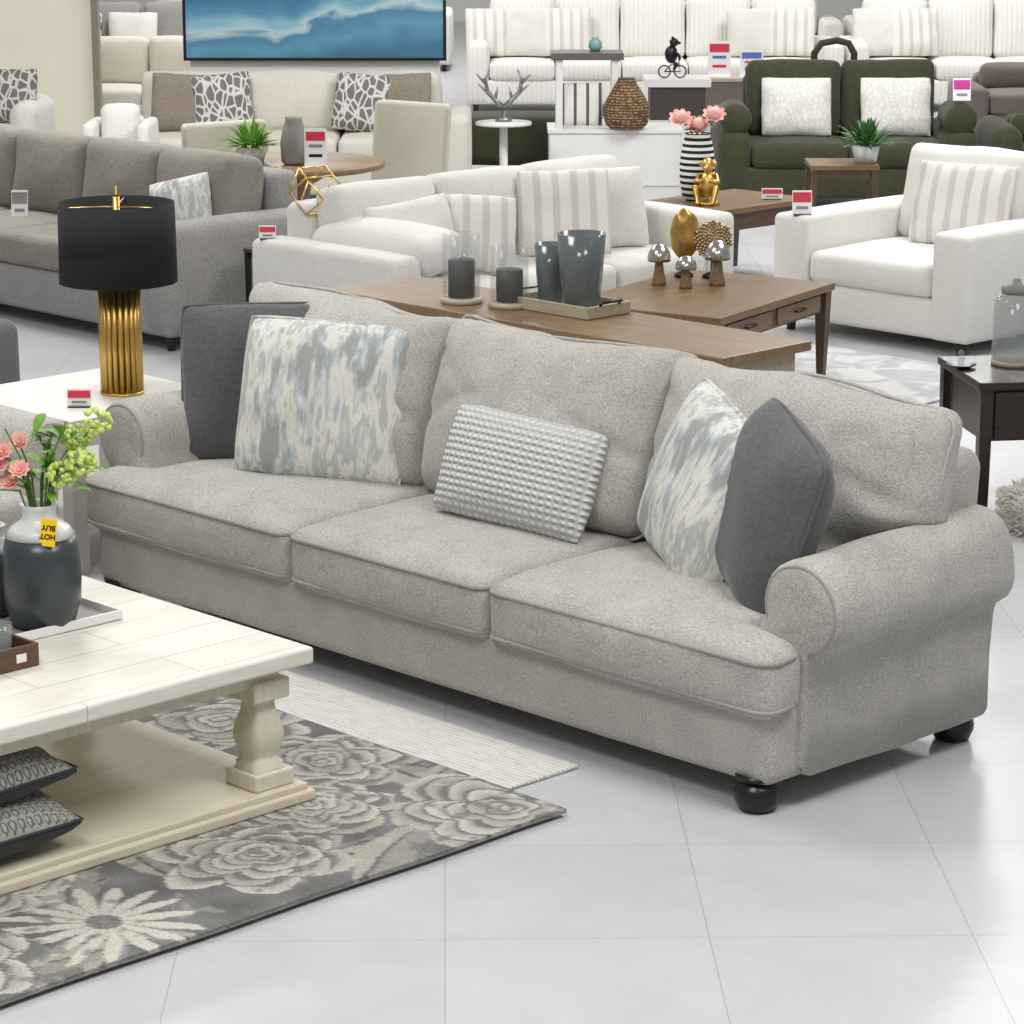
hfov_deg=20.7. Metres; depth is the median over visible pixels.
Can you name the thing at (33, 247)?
seat cushion
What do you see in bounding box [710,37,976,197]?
loveseat
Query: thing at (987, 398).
end table
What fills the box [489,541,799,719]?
seat cushion
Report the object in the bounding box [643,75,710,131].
side table
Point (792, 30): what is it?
throw pillow
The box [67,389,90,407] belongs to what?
price card
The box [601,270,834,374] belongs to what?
coffee table
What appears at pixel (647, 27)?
cushion
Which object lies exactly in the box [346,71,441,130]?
cushion
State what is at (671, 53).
bicycle figurine
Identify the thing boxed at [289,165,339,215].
wire sculpture
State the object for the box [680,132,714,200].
striped vase
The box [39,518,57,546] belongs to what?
tag
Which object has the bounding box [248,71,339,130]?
cushion
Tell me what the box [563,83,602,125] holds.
decorative box
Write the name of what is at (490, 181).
cushion
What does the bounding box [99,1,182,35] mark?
sofa
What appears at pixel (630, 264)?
seat cushion
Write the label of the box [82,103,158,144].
armchair
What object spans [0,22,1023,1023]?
floor
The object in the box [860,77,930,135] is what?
throw pillow
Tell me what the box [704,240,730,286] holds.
ornament
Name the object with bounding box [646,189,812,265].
coffee table
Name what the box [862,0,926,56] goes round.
cushion
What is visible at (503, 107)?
ornament
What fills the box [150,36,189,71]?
cushion
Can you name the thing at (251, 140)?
potted plant
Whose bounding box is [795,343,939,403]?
rug
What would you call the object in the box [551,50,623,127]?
display table
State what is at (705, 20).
cushion
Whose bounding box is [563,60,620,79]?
seat cushion
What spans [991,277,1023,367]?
glass lantern
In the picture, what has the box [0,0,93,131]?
wall partition
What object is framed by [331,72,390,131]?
throw pillow
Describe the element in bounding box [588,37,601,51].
jar
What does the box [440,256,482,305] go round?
candle holder
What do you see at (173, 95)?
throw pillow
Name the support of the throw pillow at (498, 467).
on the sofa at (876, 640)
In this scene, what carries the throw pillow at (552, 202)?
on the sofa at (295, 258)
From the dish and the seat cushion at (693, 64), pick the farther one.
the seat cushion at (693, 64)
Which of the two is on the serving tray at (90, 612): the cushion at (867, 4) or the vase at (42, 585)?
the vase at (42, 585)
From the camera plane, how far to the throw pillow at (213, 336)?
9.23 m
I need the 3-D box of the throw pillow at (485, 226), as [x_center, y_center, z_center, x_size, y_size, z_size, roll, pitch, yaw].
[-0.181,-1.322,13.314,0.426,0.377,0.192,-3,14,-12]
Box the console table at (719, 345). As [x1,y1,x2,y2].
[330,276,811,370]
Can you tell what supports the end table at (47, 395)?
on the floor
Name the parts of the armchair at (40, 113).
armrest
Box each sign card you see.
[304,129,326,167]
[708,41,730,76]
[740,50,762,76]
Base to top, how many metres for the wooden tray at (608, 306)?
0.063 m
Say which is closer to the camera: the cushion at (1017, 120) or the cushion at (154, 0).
the cushion at (1017, 120)
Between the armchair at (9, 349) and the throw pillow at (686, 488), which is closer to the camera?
the throw pillow at (686, 488)
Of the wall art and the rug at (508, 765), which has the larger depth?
the wall art
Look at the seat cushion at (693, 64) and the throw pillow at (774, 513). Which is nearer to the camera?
the throw pillow at (774, 513)
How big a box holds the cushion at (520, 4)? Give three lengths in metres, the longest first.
0.603 x 0.573 x 0.290 m
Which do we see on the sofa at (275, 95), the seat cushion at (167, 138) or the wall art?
the seat cushion at (167, 138)
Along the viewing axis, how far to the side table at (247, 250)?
13.81 m
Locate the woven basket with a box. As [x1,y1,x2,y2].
[603,77,649,129]
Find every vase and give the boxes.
[0,522,8,616]
[2,499,81,629]
[280,116,304,165]
[534,241,561,302]
[557,230,605,306]
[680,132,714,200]
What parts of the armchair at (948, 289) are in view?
armrest, armrest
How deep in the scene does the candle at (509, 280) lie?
10.50 m
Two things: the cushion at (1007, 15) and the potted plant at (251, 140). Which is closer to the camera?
the potted plant at (251, 140)
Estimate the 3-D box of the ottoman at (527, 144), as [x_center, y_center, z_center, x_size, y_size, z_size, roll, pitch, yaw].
[0.020,-2.764,20.942,0.950,0.450,0.600,0,14,0]
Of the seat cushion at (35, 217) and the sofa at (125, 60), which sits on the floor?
the sofa at (125, 60)
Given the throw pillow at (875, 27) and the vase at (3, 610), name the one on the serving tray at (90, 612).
the vase at (3, 610)
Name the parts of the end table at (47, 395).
leg, leg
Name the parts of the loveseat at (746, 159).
armrest, backrest, handle, armrest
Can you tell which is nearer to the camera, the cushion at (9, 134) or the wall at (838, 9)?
the cushion at (9, 134)
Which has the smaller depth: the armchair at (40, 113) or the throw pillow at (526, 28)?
the armchair at (40, 113)
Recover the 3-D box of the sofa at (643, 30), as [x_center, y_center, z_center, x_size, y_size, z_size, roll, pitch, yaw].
[1.300,-4.237,25.832,3.438,0.997,1.020,0,14,0]
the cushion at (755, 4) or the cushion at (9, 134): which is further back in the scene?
the cushion at (755, 4)
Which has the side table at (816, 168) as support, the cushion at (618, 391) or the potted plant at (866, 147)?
the potted plant at (866, 147)
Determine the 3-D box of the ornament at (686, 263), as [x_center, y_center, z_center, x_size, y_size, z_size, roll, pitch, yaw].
[0.800,-1.103,12.866,0.100,0.150,0.100,-13,19,-43]
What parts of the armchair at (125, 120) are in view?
armrest, armrest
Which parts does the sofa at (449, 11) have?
armrest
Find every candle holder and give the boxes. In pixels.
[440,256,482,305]
[488,266,523,309]
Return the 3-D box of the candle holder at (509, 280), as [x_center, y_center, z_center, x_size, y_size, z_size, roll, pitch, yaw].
[-0.009,-0.885,10.533,0.164,0.230,0.164,-13,19,-43]
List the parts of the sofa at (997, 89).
armrest, backrest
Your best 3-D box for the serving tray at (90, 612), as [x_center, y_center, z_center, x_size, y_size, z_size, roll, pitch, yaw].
[-1.330,0.267,7.538,0.368,0.026,0.448,-13,19,-43]
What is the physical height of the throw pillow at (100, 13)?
0.435 m
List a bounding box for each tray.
[0,596,121,639]
[517,285,630,319]
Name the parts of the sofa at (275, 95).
backrest, armrest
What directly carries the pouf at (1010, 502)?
on the floor
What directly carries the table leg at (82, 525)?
attached to the end table at (47, 395)
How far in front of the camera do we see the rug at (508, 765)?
7.92 m
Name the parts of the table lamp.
lamp shade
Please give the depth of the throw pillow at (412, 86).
19.33 m
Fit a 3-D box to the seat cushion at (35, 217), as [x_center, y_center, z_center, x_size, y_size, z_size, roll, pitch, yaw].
[-2.651,-1.519,15.179,0.849,0.201,0.635,-13,19,-43]
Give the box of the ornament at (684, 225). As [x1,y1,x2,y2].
[670,209,698,277]
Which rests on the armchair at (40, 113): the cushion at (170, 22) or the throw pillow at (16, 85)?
the throw pillow at (16, 85)
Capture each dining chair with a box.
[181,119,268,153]
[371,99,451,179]
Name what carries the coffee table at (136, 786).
on the floral rug at (376, 810)
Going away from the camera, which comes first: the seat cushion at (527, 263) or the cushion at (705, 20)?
the seat cushion at (527, 263)
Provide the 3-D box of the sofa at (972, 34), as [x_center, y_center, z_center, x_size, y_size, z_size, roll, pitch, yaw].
[4.750,-4.237,25.832,3.438,0.997,1.020,0,14,0]
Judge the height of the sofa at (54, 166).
0.915 m
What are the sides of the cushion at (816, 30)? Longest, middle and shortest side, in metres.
0.772 x 0.572 x 0.292 m
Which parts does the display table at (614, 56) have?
panel, panel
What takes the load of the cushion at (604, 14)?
on the sofa at (643, 30)
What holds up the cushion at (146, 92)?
on the sofa at (275, 95)
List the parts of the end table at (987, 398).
leg, leg, drawer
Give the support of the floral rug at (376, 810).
on the floor
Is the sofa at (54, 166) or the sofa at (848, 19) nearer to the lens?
the sofa at (54, 166)
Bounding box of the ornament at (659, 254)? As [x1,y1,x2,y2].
[647,244,670,285]
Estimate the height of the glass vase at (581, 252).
0.280 m
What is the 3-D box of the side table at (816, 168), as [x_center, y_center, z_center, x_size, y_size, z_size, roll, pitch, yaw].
[2.043,-1.927,17.405,0.448,0.500,0.428,0,14,0]
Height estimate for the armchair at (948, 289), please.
0.923 m
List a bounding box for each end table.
[0,368,180,575]
[937,354,1023,507]
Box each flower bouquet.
[0,406,112,506]
[669,105,725,133]
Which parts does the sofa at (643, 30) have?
armrest, backrest, armrest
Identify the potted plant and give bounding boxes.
[217,117,279,161]
[826,115,911,163]
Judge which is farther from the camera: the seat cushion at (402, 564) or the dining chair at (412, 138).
the dining chair at (412, 138)
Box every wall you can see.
[99,0,862,21]
[190,61,439,74]
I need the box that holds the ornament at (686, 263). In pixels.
[675,255,696,288]
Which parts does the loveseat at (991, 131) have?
backrest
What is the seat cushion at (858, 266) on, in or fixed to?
on the armchair at (948, 289)
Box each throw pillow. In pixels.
[0,68,37,121]
[0,745,77,804]
[0,789,83,854]
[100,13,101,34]
[108,13,157,42]
[149,172,211,220]
[151,73,198,130]
[180,302,301,459]
[190,72,252,122]
[233,315,409,484]
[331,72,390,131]
[362,193,454,276]
[381,73,430,102]
[433,194,515,273]
[434,404,605,542]
[465,8,506,55]
[503,8,548,56]
[517,170,610,255]
[544,8,589,55]
[572,167,648,246]
[637,377,748,582]
[710,398,833,612]
[726,8,771,55]
[761,78,830,135]
[768,8,814,56]
[853,8,895,55]
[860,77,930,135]
[890,8,938,56]
[909,161,1016,243]
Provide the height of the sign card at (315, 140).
0.208 m
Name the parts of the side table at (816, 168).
leg, leg, leg, leg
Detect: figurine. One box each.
[658,36,686,77]
[692,158,719,205]
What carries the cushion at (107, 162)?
on the sofa at (54, 166)
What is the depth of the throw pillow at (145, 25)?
25.07 m
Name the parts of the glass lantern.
lid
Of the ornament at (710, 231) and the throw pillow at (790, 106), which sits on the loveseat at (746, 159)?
the throw pillow at (790, 106)
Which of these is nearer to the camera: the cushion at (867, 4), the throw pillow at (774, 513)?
the throw pillow at (774, 513)
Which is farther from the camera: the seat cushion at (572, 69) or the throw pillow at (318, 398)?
the seat cushion at (572, 69)
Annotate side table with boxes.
[243,247,252,301]
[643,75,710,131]
[804,158,879,206]
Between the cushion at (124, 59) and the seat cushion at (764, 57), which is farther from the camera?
the seat cushion at (764, 57)
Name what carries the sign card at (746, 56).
on the sideboard at (721, 89)
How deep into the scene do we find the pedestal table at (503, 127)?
19.81 m
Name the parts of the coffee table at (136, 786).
leg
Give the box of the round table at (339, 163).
[264,151,383,200]
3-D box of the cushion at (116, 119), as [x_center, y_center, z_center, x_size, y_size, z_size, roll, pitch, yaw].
[-2.602,-2.559,18.582,0.278,0.309,0.191,0,4,0]
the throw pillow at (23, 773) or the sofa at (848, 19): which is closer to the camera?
the throw pillow at (23, 773)
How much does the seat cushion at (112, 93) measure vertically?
0.200 m
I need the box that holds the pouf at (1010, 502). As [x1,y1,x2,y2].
[995,477,1023,536]
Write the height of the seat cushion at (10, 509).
0.200 m
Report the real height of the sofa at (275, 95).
0.868 m
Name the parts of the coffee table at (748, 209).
leg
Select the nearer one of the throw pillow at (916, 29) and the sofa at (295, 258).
the sofa at (295, 258)
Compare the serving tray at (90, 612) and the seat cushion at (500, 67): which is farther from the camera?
the seat cushion at (500, 67)
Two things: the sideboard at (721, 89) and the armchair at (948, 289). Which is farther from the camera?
the sideboard at (721, 89)
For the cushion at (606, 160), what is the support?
on the sofa at (295, 258)
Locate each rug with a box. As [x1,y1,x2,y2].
[0,695,565,1005]
[274,670,577,789]
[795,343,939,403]
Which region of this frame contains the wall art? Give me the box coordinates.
[182,0,445,60]
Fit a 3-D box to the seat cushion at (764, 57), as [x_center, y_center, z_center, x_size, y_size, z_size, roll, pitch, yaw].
[2.508,-4.087,25.756,0.601,0.200,0.798,0,14,0]
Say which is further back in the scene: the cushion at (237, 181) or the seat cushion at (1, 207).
the seat cushion at (1, 207)
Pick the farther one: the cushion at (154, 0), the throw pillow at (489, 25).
the cushion at (154, 0)
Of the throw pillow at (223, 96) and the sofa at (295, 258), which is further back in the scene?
the throw pillow at (223, 96)
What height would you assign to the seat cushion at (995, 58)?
0.201 m
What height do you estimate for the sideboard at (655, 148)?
0.410 m
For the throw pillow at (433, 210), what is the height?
0.410 m
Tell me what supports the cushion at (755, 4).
on the sofa at (643, 30)
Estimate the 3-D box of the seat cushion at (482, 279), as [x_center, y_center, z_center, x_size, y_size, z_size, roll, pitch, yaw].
[-0.441,-1.027,13.248,0.646,0.200,0.802,-13,19,-43]
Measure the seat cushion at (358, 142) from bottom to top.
0.201 m
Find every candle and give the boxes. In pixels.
[448,257,474,298]
[496,267,522,302]
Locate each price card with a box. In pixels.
[11,190,27,215]
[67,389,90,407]
[259,225,275,239]
[762,188,782,199]
[792,190,811,214]
[953,78,970,101]
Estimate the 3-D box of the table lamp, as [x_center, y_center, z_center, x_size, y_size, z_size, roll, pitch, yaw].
[-1.388,-0.783,9.889,0.416,0.738,0.416,-13,19,-43]
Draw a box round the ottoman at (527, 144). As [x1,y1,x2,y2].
[471,111,554,164]
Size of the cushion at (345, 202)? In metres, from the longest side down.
0.646 x 0.470 x 0.294 m
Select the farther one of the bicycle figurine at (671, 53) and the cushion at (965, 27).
the cushion at (965, 27)
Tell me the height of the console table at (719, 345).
0.750 m
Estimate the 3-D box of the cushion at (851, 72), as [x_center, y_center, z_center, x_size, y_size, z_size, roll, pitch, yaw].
[2.597,-2.864,19.385,0.654,0.548,0.284,0,4,0]
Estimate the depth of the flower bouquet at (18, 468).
7.32 m
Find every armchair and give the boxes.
[0,67,55,129]
[0,318,19,383]
[0,405,78,533]
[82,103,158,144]
[774,141,1023,355]
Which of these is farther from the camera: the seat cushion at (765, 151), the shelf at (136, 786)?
the seat cushion at (765, 151)
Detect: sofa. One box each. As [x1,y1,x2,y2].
[0,123,296,350]
[85,281,1012,812]
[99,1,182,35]
[100,35,189,105]
[136,70,471,194]
[143,0,453,70]
[252,154,733,295]
[466,0,843,110]
[553,0,843,37]
[839,0,1023,103]
[843,0,993,35]
[947,61,1023,132]
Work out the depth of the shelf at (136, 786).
7.25 m
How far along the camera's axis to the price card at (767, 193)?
15.96 m
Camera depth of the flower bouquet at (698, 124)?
15.80 m
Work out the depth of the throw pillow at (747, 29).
25.64 m
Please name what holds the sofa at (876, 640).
on the floor
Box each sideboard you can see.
[547,122,682,185]
[681,74,742,123]
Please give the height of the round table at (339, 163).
0.730 m
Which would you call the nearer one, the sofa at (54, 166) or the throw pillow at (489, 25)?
the sofa at (54, 166)
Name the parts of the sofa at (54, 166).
armrest, backrest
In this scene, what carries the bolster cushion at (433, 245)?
on the sofa at (295, 258)
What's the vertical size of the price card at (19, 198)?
0.151 m
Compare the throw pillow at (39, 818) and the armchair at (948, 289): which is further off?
the armchair at (948, 289)
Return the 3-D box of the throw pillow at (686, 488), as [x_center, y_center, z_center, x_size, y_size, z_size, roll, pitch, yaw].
[0.550,-0.056,7.848,0.275,0.583,0.594,-4,14,-16]
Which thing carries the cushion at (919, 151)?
on the armchair at (948, 289)
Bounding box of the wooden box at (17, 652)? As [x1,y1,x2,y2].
[0,630,38,673]
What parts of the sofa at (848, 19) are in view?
armrest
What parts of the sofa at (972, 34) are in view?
armrest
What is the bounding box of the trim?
[90,0,102,116]
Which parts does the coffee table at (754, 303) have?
drawer, handle, drawer, leg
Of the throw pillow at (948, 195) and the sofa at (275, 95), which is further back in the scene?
the sofa at (275, 95)
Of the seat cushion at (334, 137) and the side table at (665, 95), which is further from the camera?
the side table at (665, 95)
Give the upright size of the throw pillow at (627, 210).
0.389 m
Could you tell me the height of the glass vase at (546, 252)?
0.220 m
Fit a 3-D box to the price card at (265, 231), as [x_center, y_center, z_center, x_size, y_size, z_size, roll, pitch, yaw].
[-1.155,-1.320,13.220,0.080,0.063,0.040,0,14,0]
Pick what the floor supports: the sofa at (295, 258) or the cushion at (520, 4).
the sofa at (295, 258)
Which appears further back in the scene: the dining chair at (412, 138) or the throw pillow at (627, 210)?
the dining chair at (412, 138)
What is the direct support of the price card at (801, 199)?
on the armchair at (948, 289)
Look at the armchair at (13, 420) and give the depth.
8.98 m
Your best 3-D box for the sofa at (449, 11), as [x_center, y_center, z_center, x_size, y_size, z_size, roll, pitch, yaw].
[-2.350,-5.279,30.107,3.438,0.997,1.020,0,14,0]
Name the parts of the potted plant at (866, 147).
pot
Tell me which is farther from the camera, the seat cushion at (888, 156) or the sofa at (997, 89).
the sofa at (997, 89)
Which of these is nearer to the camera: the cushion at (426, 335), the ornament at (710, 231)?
the cushion at (426, 335)
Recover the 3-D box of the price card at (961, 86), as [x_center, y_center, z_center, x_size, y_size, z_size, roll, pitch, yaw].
[3.030,-2.841,18.851,0.120,0.151,0.053,0,14,0]
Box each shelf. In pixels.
[0,720,315,895]
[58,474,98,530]
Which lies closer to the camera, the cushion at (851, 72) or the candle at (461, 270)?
the candle at (461, 270)
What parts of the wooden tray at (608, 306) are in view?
handle, handle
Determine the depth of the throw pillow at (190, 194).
14.12 m
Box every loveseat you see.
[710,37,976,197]
[975,112,1023,151]
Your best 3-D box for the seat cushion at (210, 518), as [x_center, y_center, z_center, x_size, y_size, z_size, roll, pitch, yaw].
[-0.764,-0.026,9.107,0.831,0.253,1.059,-13,19,-43]
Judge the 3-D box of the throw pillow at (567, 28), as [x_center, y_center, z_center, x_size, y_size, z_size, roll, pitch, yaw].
[0.495,-4.406,25.704,0.454,0.436,0.212,0,14,0]
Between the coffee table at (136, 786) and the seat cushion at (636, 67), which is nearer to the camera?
the coffee table at (136, 786)
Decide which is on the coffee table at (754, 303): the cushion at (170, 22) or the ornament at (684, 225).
the ornament at (684, 225)
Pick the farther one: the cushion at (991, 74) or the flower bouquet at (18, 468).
the cushion at (991, 74)
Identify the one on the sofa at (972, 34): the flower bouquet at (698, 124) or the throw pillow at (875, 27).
the throw pillow at (875, 27)
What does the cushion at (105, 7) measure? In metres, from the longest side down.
0.733 x 0.574 x 0.289 m
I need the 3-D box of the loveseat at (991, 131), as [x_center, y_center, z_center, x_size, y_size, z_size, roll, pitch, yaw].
[3.900,-2.449,19.320,1.319,0.607,0.920,0,14,0]
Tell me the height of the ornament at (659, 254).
0.190 m
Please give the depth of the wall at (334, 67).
20.75 m
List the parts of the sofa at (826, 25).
armrest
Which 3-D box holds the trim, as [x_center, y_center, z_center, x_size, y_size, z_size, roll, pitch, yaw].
[-3.160,-4.223,21.122,0.050,3.200,0.120,0,14,0]
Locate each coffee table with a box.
[0,576,315,895]
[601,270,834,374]
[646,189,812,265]
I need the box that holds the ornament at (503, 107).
[476,70,530,121]
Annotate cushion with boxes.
[0,123,25,206]
[0,206,10,209]
[0,209,57,230]
[0,223,58,271]
[0,488,27,533]
[12,128,99,213]
[81,136,170,196]
[85,458,429,581]
[99,1,142,34]
[100,35,149,83]
[100,103,140,139]
[102,83,141,105]
[141,70,234,118]
[143,1,182,35]
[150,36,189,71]
[154,0,181,1]
[155,146,264,215]
[159,130,181,146]
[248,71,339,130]
[252,281,454,484]
[267,130,342,151]
[290,495,645,637]
[312,217,461,276]
[315,176,435,227]
[338,131,372,155]
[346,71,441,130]
[420,314,686,540]
[423,272,495,288]
[425,166,526,253]
[475,254,615,292]
[489,56,554,79]
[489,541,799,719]
[490,0,553,56]
[521,154,619,170]
[555,0,619,49]
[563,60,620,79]
[604,243,705,286]
[620,0,684,56]
[620,56,687,79]
[650,357,966,551]
[684,56,739,73]
[685,0,749,56]
[745,59,839,135]
[749,0,817,32]
[750,135,847,167]
[751,0,815,56]
[763,56,810,58]
[810,236,933,297]
[839,58,934,134]
[839,134,938,167]
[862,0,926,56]
[869,56,934,64]
[899,141,1023,235]
[926,56,997,79]
[928,0,992,56]
[979,61,1023,87]
[986,87,1023,114]
[991,56,1023,61]
[992,0,1023,56]
[1011,112,1023,141]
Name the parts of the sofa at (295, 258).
backrest, armrest, armrest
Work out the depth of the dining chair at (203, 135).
15.95 m
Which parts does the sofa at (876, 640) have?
armrest, armrest, backrest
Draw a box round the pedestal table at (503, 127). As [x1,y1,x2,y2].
[475,119,531,166]
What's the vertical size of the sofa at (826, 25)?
0.996 m
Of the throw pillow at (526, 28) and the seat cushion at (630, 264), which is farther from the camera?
the throw pillow at (526, 28)
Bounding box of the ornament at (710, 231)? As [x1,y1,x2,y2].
[694,219,732,278]
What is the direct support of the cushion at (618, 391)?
on the sofa at (876, 640)
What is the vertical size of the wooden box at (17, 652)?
0.060 m
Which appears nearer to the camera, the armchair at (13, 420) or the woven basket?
the armchair at (13, 420)
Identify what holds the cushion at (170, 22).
on the sofa at (170, 22)
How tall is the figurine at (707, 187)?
0.265 m
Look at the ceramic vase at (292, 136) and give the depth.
15.13 m
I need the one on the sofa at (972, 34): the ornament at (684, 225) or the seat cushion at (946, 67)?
the seat cushion at (946, 67)
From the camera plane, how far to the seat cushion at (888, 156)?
18.87 m
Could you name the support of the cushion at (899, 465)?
on the sofa at (876, 640)
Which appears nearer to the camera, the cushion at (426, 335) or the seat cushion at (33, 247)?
the cushion at (426, 335)
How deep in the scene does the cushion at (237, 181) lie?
14.20 m
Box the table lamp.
[57,186,177,396]
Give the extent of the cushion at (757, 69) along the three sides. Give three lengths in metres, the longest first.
0.654 x 0.545 x 0.301 m
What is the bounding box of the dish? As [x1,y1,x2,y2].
[946,361,976,368]
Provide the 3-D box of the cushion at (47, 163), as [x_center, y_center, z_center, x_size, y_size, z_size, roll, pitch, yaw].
[-2.454,-1.847,15.300,0.346,0.477,0.643,0,9,-45]
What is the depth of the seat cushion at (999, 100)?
22.27 m
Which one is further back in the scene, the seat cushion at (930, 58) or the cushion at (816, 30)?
the cushion at (816, 30)
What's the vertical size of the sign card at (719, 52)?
0.308 m

